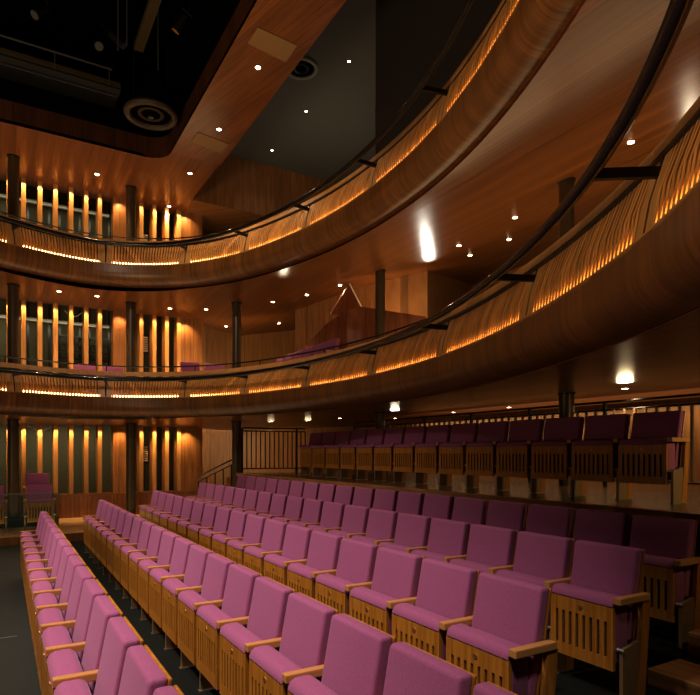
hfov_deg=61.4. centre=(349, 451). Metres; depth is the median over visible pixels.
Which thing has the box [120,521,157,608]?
seat
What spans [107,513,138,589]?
seat
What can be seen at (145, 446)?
equipment rack
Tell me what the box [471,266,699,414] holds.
wall
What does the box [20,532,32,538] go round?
seat cushion
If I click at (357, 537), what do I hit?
seat cushion
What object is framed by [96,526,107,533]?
seat cushion
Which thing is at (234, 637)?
seat cushion
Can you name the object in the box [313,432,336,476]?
seat
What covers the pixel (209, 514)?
seat
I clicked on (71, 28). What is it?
ceiling
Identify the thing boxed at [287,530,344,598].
seat
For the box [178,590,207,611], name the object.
seat cushion
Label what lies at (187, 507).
seat
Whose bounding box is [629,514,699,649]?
seat
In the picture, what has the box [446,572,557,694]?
seat
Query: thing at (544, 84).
balcony
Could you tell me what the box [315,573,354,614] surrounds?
seat cushion
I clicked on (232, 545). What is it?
seat cushion
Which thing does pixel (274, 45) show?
access hatch
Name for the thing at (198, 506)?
seat
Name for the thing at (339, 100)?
ceiling
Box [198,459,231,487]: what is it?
stair railing
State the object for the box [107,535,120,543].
seat cushion
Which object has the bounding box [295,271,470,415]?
wall
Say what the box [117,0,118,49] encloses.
bar
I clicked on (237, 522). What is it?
seat
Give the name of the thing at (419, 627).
seat cushion
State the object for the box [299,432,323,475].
seat
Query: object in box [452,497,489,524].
seat
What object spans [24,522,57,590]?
seat
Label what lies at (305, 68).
grille
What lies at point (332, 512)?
seat
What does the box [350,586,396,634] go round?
seat cushion
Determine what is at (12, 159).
round column
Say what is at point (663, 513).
trim
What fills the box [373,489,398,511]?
seat
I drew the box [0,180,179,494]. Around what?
wall
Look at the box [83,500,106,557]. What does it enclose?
seat
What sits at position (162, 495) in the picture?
seat
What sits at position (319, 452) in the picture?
seat cushion
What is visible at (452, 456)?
seat cushion
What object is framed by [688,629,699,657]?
step
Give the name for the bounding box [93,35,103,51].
lantern
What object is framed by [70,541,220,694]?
tier
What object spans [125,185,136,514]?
round column
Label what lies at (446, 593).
seat
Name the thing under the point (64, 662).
seat cushion
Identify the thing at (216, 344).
wall
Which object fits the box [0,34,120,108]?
catwalk
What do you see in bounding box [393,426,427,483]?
seat
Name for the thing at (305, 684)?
seat cushion
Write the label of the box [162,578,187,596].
seat cushion
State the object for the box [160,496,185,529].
seat
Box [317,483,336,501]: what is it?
seat
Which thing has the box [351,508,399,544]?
seat
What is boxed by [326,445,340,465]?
seat cushion
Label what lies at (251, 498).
seat
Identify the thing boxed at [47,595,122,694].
seat
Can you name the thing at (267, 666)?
seat cushion
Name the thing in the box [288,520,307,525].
seat cushion
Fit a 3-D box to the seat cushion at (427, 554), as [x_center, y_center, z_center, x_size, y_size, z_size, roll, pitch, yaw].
[0.696,1.046,4.984,0.147,0.385,0.448,0,0,-31]
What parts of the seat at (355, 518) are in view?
backrest, armrest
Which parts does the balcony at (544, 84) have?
slat panel, slat panel, handrail, slat panel, slat panel, lighting rail, slat panel, slat panel, slat panel, slat panel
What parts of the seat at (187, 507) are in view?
seat panel, backrest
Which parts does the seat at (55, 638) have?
seat panel, armrest, backrest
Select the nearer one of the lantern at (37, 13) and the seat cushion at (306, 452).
the lantern at (37, 13)
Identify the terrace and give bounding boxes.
[237,470,699,622]
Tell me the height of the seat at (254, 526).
0.872 m
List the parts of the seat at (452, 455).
seat panel, backrest, leg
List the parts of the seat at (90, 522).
seat panel, backrest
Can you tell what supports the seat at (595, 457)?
on the terrace
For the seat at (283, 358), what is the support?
on the tier
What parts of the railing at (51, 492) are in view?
rail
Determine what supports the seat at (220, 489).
on the tier at (586, 678)
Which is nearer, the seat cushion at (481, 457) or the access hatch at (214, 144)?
the seat cushion at (481, 457)
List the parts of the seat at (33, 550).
seat panel, armrest, backrest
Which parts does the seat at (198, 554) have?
seat panel, leg, armrest, backrest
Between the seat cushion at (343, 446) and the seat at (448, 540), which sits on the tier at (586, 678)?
the seat at (448, 540)
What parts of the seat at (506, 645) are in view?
seat panel, backrest, armrest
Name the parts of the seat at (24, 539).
seat panel, armrest, backrest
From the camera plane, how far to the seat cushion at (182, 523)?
8.06 m
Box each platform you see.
[0,514,138,537]
[0,533,83,545]
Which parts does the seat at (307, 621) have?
seat panel, armrest, backrest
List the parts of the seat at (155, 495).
seat panel, backrest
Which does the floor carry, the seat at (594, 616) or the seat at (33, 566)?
the seat at (33, 566)
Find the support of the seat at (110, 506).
on the tier at (187, 680)
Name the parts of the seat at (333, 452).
seat panel, backrest, leg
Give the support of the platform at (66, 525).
on the floor
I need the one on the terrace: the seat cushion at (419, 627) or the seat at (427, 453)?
the seat at (427, 453)
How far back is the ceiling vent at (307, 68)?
11.21 m
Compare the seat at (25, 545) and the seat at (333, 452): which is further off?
the seat at (333, 452)
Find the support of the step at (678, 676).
on the tier at (586, 678)
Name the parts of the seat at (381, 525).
backrest, armrest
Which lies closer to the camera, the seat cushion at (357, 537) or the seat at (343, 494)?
the seat cushion at (357, 537)
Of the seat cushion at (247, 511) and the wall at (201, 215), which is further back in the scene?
the wall at (201, 215)
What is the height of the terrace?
1.280 m
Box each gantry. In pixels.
[0,193,109,238]
[0,303,109,367]
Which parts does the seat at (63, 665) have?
seat panel, armrest, backrest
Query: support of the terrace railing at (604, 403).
on the terrace
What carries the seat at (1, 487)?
on the platform at (66, 525)
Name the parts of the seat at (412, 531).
backrest, armrest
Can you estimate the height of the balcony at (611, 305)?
1.252 m
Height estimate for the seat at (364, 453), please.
0.872 m
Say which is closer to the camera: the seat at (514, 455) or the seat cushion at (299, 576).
the seat cushion at (299, 576)
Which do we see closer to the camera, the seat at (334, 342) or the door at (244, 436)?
the seat at (334, 342)
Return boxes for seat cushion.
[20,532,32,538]
[21,537,33,542]
[22,542,36,551]
[24,547,38,557]
[25,554,40,565]
[27,499,52,502]
[27,562,44,575]
[29,570,47,585]
[31,581,52,598]
[34,593,57,614]
[37,608,63,633]
[41,626,72,657]
[47,649,82,688]
[54,679,91,694]
[87,519,97,525]
[92,523,102,529]
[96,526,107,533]
[101,530,113,538]
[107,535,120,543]
[113,540,128,549]
[120,545,136,556]
[129,552,146,563]
[138,559,158,572]
[146,508,155,513]
[149,568,171,583]
[152,511,163,516]
[160,513,172,519]
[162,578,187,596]
[168,517,180,523]
[177,520,190,527]
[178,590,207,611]
[188,524,201,532]
[196,604,231,629]
[199,529,215,537]
[212,534,231,543]
[220,622,261,654]
[227,539,247,550]
[233,507,244,510]
[244,546,268,575]
[245,510,257,514]
[249,645,301,694]
[258,513,272,517]
[264,554,292,568]
[272,516,287,521]
[287,563,319,598]
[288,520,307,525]
[288,675,337,694]
[300,446,312,464]
[307,525,326,531]
[313,445,325,465]
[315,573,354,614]
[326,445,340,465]
[327,530,351,537]
[341,445,356,447]
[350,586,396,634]
[351,535,377,543]
[357,444,373,467]
[374,444,393,468]
[379,542,411,551]
[392,603,450,660]
[394,444,414,468]
[411,549,448,560]
[415,443,438,469]
[439,443,465,471]
[447,623,527,694]
[449,558,493,572]
[466,442,496,472]
[495,569,550,638]
[497,441,531,473]
[532,441,571,475]
[552,583,626,662]
[572,440,618,477]
[619,438,674,479]
[643,554,683,614]
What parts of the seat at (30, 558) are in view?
seat panel, armrest, backrest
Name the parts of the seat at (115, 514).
seat panel, leg, armrest, backrest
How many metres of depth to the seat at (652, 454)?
5.55 m
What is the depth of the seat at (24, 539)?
7.14 m
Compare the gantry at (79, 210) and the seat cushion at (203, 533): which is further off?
the gantry at (79, 210)
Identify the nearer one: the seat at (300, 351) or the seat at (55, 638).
the seat at (55, 638)
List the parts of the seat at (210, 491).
backrest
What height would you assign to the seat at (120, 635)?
0.872 m
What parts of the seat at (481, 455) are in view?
seat panel, backrest, leg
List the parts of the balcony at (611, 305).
slat panel, slat panel, slat panel, slat panel, handrail, slat panel, slat panel, slat panel, slat panel, slat panel, slat panel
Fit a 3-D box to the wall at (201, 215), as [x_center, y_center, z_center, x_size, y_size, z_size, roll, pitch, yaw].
[-4.467,-2.170,16.115,0.080,7.660,2.700,0,0,-31]
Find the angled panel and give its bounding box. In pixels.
[330,283,361,314]
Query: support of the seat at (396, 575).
on the tier
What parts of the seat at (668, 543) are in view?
seat panel, backrest, leg, armrest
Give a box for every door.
[202,434,229,484]
[243,435,265,472]
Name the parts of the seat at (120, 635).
backrest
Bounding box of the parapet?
[302,307,425,349]
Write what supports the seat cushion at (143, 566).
on the seat at (145, 566)
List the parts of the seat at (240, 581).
seat panel, armrest, backrest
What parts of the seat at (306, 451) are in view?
leg, seat panel, backrest, leg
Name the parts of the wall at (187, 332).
sill, wall panel, wall panel, wall panel, wall panel, wall panel, wall panel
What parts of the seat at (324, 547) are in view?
seat panel, armrest, backrest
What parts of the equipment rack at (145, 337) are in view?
support post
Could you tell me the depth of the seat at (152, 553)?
6.00 m
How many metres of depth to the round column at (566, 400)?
8.28 m
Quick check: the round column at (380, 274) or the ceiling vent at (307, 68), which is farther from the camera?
the round column at (380, 274)
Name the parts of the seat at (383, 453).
seat panel, backrest, leg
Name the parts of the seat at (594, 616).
seat panel, backrest, leg, armrest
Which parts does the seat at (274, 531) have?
seat panel, armrest, backrest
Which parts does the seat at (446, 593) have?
seat panel, backrest, armrest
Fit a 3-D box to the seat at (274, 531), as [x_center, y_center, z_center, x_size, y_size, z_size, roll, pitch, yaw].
[-0.810,1.122,5.807,0.315,0.872,0.522,0,0,-31]
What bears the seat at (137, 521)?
on the tier at (187, 680)
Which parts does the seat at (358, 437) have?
seat panel, backrest, leg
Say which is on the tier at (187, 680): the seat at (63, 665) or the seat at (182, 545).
the seat at (182, 545)
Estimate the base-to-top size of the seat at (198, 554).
0.872 m
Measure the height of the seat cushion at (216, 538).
0.385 m
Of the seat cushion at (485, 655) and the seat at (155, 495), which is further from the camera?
the seat at (155, 495)
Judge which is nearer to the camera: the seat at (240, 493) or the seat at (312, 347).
the seat at (240, 493)
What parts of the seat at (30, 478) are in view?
backrest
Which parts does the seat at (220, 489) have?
backrest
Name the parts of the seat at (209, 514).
seat panel, armrest, backrest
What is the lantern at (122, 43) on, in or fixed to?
hanging from the ceiling at (71, 28)
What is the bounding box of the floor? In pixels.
[0,541,73,694]
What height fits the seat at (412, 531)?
0.872 m
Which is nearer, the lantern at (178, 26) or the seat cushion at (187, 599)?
the seat cushion at (187, 599)
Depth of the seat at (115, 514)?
8.16 m
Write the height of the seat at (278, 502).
0.872 m
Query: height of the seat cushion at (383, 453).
0.385 m
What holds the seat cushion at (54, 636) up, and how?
on the seat at (55, 638)
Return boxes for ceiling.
[0,0,239,136]
[0,0,344,236]
[193,0,345,199]
[229,0,375,182]
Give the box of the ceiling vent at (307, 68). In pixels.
[289,56,317,79]
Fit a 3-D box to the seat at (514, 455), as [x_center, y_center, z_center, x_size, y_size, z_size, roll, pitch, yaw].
[2.072,0.044,7.101,0.315,0.872,0.552,0,0,-31]
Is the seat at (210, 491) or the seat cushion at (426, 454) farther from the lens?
the seat at (210, 491)
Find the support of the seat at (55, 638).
on the floor
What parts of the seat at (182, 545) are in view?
seat panel, leg, armrest, backrest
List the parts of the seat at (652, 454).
seat panel, backrest, leg, armrest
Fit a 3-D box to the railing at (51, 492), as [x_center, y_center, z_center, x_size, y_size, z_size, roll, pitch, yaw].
[-7.182,1.124,9.905,4.108,0.752,0.020,0,0,-31]
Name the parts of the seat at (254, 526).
seat panel, armrest, backrest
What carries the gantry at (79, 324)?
attached to the wall at (31, 435)
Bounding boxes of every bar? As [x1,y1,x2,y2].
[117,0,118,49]
[126,0,127,44]
[157,9,158,69]
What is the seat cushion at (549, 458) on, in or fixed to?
on the seat at (550, 457)
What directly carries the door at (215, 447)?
in the wall at (216, 344)
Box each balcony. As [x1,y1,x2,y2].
[0,0,699,335]
[0,0,699,429]
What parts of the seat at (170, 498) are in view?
seat panel, backrest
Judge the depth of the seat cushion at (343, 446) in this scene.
10.36 m
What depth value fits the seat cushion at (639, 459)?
5.57 m
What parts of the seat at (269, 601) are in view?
seat panel, armrest, backrest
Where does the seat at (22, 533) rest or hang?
on the floor
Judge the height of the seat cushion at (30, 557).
0.385 m
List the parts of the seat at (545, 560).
backrest, armrest, leg, foot plate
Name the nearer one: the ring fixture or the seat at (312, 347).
the ring fixture
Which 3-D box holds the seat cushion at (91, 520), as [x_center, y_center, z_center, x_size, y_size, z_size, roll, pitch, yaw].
[-3.929,1.248,9.060,0.147,0.385,0.439,0,0,-31]
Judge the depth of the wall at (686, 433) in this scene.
9.42 m
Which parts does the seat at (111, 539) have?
seat panel, leg, armrest, backrest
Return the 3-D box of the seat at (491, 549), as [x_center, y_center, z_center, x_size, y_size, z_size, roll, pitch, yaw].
[1.039,1.023,4.562,0.315,0.872,0.508,0,0,-31]
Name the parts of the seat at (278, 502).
armrest, backrest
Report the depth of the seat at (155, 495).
10.32 m
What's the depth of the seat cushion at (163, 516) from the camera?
8.97 m
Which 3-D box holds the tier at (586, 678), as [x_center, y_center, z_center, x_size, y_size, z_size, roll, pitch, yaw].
[0.899,1.609,5.099,0.970,0.301,16.270,0,0,-31]
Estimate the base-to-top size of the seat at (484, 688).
0.872 m
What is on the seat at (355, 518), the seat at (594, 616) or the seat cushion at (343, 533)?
the seat cushion at (343, 533)
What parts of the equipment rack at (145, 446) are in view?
support post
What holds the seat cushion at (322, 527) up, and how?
on the seat at (332, 512)
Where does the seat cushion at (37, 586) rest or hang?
on the seat at (39, 587)
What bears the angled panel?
on the parapet
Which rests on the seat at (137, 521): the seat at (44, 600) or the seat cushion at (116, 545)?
the seat cushion at (116, 545)
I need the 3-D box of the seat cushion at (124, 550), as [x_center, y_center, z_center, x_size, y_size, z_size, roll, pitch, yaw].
[-2.405,1.248,6.476,0.147,0.385,0.439,0,0,-31]
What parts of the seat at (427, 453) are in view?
seat panel, backrest, leg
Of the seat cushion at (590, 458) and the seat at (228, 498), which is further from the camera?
the seat at (228, 498)
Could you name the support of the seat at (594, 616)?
on the tier at (586, 678)
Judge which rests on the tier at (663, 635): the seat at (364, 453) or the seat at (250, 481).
the seat at (250, 481)
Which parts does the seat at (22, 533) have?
armrest, armrest, backrest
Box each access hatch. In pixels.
[191,132,228,152]
[248,27,296,61]
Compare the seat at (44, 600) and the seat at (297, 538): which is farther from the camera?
the seat at (297, 538)
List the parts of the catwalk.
handrail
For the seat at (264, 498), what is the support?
on the tier at (586, 678)
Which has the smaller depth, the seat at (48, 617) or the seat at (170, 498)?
the seat at (48, 617)
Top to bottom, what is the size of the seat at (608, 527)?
0.872 m
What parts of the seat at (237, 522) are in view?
seat panel, armrest, backrest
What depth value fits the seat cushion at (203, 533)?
7.15 m
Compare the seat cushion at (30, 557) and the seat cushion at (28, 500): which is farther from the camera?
the seat cushion at (28, 500)
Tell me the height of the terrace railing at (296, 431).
1.046 m
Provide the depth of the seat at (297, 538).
5.32 m
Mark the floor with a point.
(18, 666)
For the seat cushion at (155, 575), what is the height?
0.385 m
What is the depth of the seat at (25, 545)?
6.70 m
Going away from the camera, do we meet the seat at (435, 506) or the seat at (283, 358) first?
the seat at (435, 506)
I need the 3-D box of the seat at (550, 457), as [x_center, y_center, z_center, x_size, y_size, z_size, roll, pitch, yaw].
[2.354,0.044,6.623,0.315,0.872,0.552,0,0,-31]
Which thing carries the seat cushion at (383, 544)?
on the seat at (412, 531)
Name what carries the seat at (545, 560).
on the tier at (586, 678)
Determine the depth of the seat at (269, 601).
3.44 m
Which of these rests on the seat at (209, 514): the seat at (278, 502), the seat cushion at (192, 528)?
the seat cushion at (192, 528)
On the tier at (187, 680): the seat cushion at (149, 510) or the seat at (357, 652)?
the seat at (357, 652)
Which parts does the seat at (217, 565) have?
seat panel, leg, armrest, backrest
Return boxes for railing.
[0,492,57,525]
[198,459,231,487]
[241,427,305,472]
[353,393,699,486]
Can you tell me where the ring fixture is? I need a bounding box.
[123,32,177,130]
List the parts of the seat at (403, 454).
seat panel, backrest, leg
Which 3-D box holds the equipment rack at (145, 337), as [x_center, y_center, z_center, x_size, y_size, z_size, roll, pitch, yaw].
[-5.138,-1.930,14.702,0.220,1.960,0.172,0,0,-31]
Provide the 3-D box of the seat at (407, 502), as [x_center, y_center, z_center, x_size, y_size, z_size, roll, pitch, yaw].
[0.658,0.920,7.018,0.315,0.872,0.520,0,0,-31]
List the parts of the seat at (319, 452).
seat panel, backrest, leg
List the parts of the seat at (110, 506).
seat panel, leg, backrest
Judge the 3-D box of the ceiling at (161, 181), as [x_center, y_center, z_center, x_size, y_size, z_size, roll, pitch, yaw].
[-1.897,-6.675,6.660,19.500,1.351,21.800,0,0,-31]
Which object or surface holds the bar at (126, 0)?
hanging from the ceiling at (71, 28)
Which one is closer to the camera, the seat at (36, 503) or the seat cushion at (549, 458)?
the seat cushion at (549, 458)
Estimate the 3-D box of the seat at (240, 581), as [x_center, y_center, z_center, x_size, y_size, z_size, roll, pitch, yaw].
[-0.798,1.224,3.911,0.315,0.872,0.497,0,0,-31]
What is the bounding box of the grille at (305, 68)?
[291,60,313,76]
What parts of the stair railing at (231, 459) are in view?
handrail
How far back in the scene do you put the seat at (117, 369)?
13.07 m
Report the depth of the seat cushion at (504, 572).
4.03 m
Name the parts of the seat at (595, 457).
seat panel, backrest, armrest, leg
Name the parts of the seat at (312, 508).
armrest, backrest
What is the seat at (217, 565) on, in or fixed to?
on the tier at (187, 680)
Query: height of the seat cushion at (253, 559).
0.385 m
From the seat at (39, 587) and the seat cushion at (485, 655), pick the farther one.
the seat at (39, 587)
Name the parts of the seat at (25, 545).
seat panel, armrest, backrest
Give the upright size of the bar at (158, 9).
1.400 m
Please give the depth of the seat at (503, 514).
5.67 m
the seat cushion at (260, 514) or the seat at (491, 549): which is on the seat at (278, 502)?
the seat cushion at (260, 514)
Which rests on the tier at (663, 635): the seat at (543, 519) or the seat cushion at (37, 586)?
the seat at (543, 519)
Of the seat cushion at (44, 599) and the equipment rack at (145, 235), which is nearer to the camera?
the seat cushion at (44, 599)
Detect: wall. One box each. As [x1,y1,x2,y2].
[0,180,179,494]
[4,177,200,517]
[201,215,201,481]
[202,323,373,476]
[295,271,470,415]
[376,0,501,153]
[388,397,699,485]
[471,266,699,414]
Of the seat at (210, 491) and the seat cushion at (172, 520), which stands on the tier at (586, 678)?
the seat at (210, 491)
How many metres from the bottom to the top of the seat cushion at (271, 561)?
0.385 m
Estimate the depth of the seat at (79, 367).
12.77 m
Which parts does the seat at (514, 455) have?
seat panel, backrest, armrest, leg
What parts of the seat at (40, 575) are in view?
seat panel, armrest, backrest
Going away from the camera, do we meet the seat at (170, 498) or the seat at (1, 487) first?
the seat at (170, 498)
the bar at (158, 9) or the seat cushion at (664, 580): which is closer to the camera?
the seat cushion at (664, 580)
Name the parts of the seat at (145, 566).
seat panel, leg, armrest, backrest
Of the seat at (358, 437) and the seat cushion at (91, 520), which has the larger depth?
the seat at (358, 437)
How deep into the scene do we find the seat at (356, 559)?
4.41 m
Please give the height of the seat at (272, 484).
0.872 m
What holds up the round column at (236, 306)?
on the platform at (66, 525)
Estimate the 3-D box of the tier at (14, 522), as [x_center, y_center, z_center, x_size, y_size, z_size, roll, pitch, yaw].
[-8.035,1.410,11.654,4.000,0.180,1.340,0,0,-31]
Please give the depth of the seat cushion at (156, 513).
9.39 m
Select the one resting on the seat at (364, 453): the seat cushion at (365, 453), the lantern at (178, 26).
the seat cushion at (365, 453)
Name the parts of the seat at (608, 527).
backrest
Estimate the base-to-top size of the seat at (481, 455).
0.872 m
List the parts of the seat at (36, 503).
leg, backrest, seat panel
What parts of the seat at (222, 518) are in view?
seat panel, armrest, backrest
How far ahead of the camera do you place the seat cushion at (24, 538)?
7.20 m
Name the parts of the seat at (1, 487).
seat panel, backrest, leg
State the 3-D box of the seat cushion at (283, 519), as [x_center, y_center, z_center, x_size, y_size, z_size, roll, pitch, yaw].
[-0.862,1.046,7.625,0.147,0.385,0.448,0,0,-31]
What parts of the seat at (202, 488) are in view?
backrest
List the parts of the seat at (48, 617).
seat panel, armrest, backrest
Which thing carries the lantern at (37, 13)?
hanging from the ceiling at (71, 28)
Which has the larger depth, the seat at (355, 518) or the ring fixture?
the ring fixture
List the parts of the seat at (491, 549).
backrest, armrest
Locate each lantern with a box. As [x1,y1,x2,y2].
[30,0,54,20]
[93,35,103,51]
[99,23,126,49]
[171,3,192,34]
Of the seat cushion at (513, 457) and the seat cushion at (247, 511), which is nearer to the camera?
the seat cushion at (513, 457)
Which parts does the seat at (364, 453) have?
seat panel, backrest, leg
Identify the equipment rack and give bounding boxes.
[143,232,148,240]
[143,335,148,376]
[143,444,148,490]
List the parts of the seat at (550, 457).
seat panel, backrest, leg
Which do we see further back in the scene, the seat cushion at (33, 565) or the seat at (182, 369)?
the seat at (182, 369)
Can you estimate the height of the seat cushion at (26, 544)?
0.385 m
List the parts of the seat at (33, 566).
seat panel, armrest, backrest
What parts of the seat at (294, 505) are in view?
armrest, backrest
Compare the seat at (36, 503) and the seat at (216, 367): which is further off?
the seat at (216, 367)
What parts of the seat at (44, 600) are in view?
seat panel, armrest, backrest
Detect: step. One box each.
[648,659,699,694]
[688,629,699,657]
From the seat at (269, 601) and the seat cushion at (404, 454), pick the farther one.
the seat cushion at (404, 454)
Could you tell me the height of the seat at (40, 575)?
0.872 m
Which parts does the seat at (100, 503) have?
seat panel, backrest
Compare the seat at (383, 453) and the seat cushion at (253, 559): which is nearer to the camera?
the seat cushion at (253, 559)
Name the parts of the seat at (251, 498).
backrest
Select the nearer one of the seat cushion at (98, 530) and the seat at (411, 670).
the seat at (411, 670)
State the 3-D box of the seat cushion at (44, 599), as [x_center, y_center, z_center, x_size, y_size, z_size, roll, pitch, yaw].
[-2.176,1.248,4.234,0.147,0.385,0.428,0,0,-31]
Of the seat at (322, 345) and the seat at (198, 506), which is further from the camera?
the seat at (322, 345)
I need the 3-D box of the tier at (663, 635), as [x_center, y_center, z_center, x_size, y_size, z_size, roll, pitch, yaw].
[1.644,1.558,5.538,0.780,0.404,16.270,0,0,-31]
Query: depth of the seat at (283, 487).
10.18 m
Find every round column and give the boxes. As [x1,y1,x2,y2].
[6,154,19,517]
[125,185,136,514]
[231,302,241,486]
[374,108,385,428]
[557,177,575,485]
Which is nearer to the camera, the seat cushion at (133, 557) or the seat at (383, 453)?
the seat cushion at (133, 557)
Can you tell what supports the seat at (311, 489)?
on the tier at (663, 635)
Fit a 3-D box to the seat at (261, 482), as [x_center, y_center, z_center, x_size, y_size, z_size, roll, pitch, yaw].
[-1.732,0.920,11.071,0.315,0.872,0.520,0,0,-31]
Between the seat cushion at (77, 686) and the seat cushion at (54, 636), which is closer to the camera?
the seat cushion at (77, 686)
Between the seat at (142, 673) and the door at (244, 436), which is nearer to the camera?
the seat at (142, 673)
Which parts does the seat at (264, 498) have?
backrest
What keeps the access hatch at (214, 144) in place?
attached to the ceiling at (161, 181)
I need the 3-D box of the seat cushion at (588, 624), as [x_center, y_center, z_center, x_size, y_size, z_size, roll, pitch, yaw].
[1.475,1.046,3.663,0.147,0.385,0.448,0,0,-31]
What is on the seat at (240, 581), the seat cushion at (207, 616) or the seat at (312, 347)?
the seat cushion at (207, 616)
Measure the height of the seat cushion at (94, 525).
0.385 m
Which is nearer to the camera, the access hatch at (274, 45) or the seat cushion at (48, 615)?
the seat cushion at (48, 615)
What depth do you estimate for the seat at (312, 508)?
7.19 m
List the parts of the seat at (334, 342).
backrest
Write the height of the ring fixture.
1.460 m
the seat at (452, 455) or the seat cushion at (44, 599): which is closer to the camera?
the seat cushion at (44, 599)
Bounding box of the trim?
[236,473,699,523]
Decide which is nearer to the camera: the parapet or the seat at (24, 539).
the seat at (24, 539)
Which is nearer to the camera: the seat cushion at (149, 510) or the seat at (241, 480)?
the seat cushion at (149, 510)
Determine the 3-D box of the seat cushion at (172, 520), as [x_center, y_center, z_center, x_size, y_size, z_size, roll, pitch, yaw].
[-2.493,1.145,8.501,0.147,0.385,0.460,0,0,-31]
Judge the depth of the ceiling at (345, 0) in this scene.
10.17 m
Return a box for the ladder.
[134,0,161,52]
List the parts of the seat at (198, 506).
seat panel, armrest, backrest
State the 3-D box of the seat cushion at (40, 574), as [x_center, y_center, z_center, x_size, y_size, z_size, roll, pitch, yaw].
[-2.672,1.248,5.074,0.147,0.385,0.428,0,0,-31]
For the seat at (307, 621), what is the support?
on the tier at (187, 680)
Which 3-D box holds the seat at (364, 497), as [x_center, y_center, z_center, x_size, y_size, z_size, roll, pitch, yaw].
[0.127,0.920,7.919,0.315,0.872,0.520,0,0,-31]
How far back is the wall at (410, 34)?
8.68 m
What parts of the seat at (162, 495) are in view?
seat panel, backrest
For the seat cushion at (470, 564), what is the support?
on the seat at (491, 549)
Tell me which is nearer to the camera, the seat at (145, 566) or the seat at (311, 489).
the seat at (145, 566)
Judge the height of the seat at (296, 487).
0.872 m
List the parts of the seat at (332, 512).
backrest, armrest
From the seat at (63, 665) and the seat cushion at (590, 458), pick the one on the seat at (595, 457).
the seat cushion at (590, 458)
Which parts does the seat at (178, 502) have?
seat panel, backrest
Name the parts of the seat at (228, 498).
backrest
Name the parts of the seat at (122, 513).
seat panel, leg, armrest, backrest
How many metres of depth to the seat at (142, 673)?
2.20 m
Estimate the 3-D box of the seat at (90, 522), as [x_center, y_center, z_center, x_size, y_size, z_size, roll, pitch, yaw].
[-3.846,1.224,9.079,0.315,0.872,0.497,0,0,-31]
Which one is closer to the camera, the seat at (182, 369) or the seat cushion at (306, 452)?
the seat cushion at (306, 452)
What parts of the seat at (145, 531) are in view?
seat panel, leg, armrest, backrest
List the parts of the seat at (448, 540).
backrest, armrest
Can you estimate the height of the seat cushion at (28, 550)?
0.385 m
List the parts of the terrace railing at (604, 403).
handrail, post, post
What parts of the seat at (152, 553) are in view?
seat panel, leg, armrest, backrest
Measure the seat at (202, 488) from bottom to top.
0.872 m
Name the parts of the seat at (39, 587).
seat panel, armrest, backrest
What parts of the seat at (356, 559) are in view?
seat panel, backrest, armrest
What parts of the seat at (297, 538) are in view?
seat panel, armrest, backrest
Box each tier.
[0,512,58,527]
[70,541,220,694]
[539,639,676,694]
[627,616,699,665]
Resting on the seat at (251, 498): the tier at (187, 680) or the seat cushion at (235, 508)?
the seat cushion at (235, 508)
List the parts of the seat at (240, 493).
backrest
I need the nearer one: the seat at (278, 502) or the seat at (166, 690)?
the seat at (166, 690)
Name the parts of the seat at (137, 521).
seat panel, leg, armrest, backrest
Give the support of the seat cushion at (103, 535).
on the seat at (122, 513)
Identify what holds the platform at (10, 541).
attached to the platform at (66, 525)
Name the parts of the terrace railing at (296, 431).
post, handrail, post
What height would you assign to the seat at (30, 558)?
0.872 m
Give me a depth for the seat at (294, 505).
7.63 m
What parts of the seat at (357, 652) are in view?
backrest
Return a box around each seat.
[0,486,7,532]
[20,511,48,584]
[21,514,50,577]
[22,518,54,583]
[23,473,48,515]
[23,484,55,530]
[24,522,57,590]
[25,527,61,602]
[27,533,66,614]
[29,539,71,653]
[31,546,78,645]
[34,555,85,669]
[37,566,95,694]
[41,579,107,694]
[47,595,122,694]
[54,616,143,694]
[74,364,95,375]
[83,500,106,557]
[87,502,110,562]
[92,504,117,568]
[96,507,123,574]
[101,510,130,581]
[102,366,122,376]
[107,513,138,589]
[113,517,147,598]
[118,645,171,694]
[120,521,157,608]
[129,526,168,620]
[138,531,181,633]
[139,490,160,518]
[146,492,168,521]
[149,537,196,649]
[152,494,177,525]
[153,685,183,694]
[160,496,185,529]
[162,544,214,668]
[168,498,197,533]
[177,501,205,538]
[178,362,201,376]
[178,553,235,691]
[186,482,209,499]
[187,503,220,544]
[196,484,216,501]
[196,564,262,689]
[199,506,233,550]
[202,363,222,375]
[204,485,225,503]
[212,510,249,557]
[213,486,236,505]
[220,576,295,694]
[222,488,248,508]
[227,514,269,565]
[233,490,259,511]
[236,475,246,488]
[244,519,289,575]
[245,476,256,489]
[245,491,274,514]
[249,592,338,694]
[255,477,267,491]
[258,494,288,518]
[264,524,314,585]
[265,478,278,493]
[272,496,305,522]
[276,357,284,361]
[276,479,291,494]
[284,353,293,360]
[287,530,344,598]
[288,498,324,526]
[288,613,395,694]
[289,481,304,496]
[293,350,303,358]
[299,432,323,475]
[303,346,314,356]
[303,482,320,499]
[307,501,347,531]
[313,342,325,354]
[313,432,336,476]
[315,538,380,614]
[317,338,339,354]
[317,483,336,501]
[326,431,351,478]
[327,505,371,537]
[334,485,354,504]
[341,430,368,479]
[349,547,424,634]
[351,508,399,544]
[352,487,375,507]
[356,429,385,480]
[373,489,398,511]
[374,427,405,482]
[379,513,432,552]
[383,641,476,694]
[392,558,479,660]
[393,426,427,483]
[396,491,424,514]
[411,518,471,562]
[415,425,451,485]
[422,494,454,519]
[439,423,479,487]
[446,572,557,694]
[449,524,517,573]
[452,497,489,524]
[466,421,510,490]
[473,681,517,694]
[486,500,528,531]
[495,531,574,674]
[497,419,545,493]
[526,504,575,538]
[531,416,585,496]
[551,540,650,694]
[570,509,630,576]
[571,414,632,499]
[618,410,689,504]
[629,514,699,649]
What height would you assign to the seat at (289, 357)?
0.872 m
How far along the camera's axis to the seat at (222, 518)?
7.12 m
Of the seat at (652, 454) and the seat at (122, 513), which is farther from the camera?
the seat at (122, 513)
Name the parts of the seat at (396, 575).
seat panel, backrest, armrest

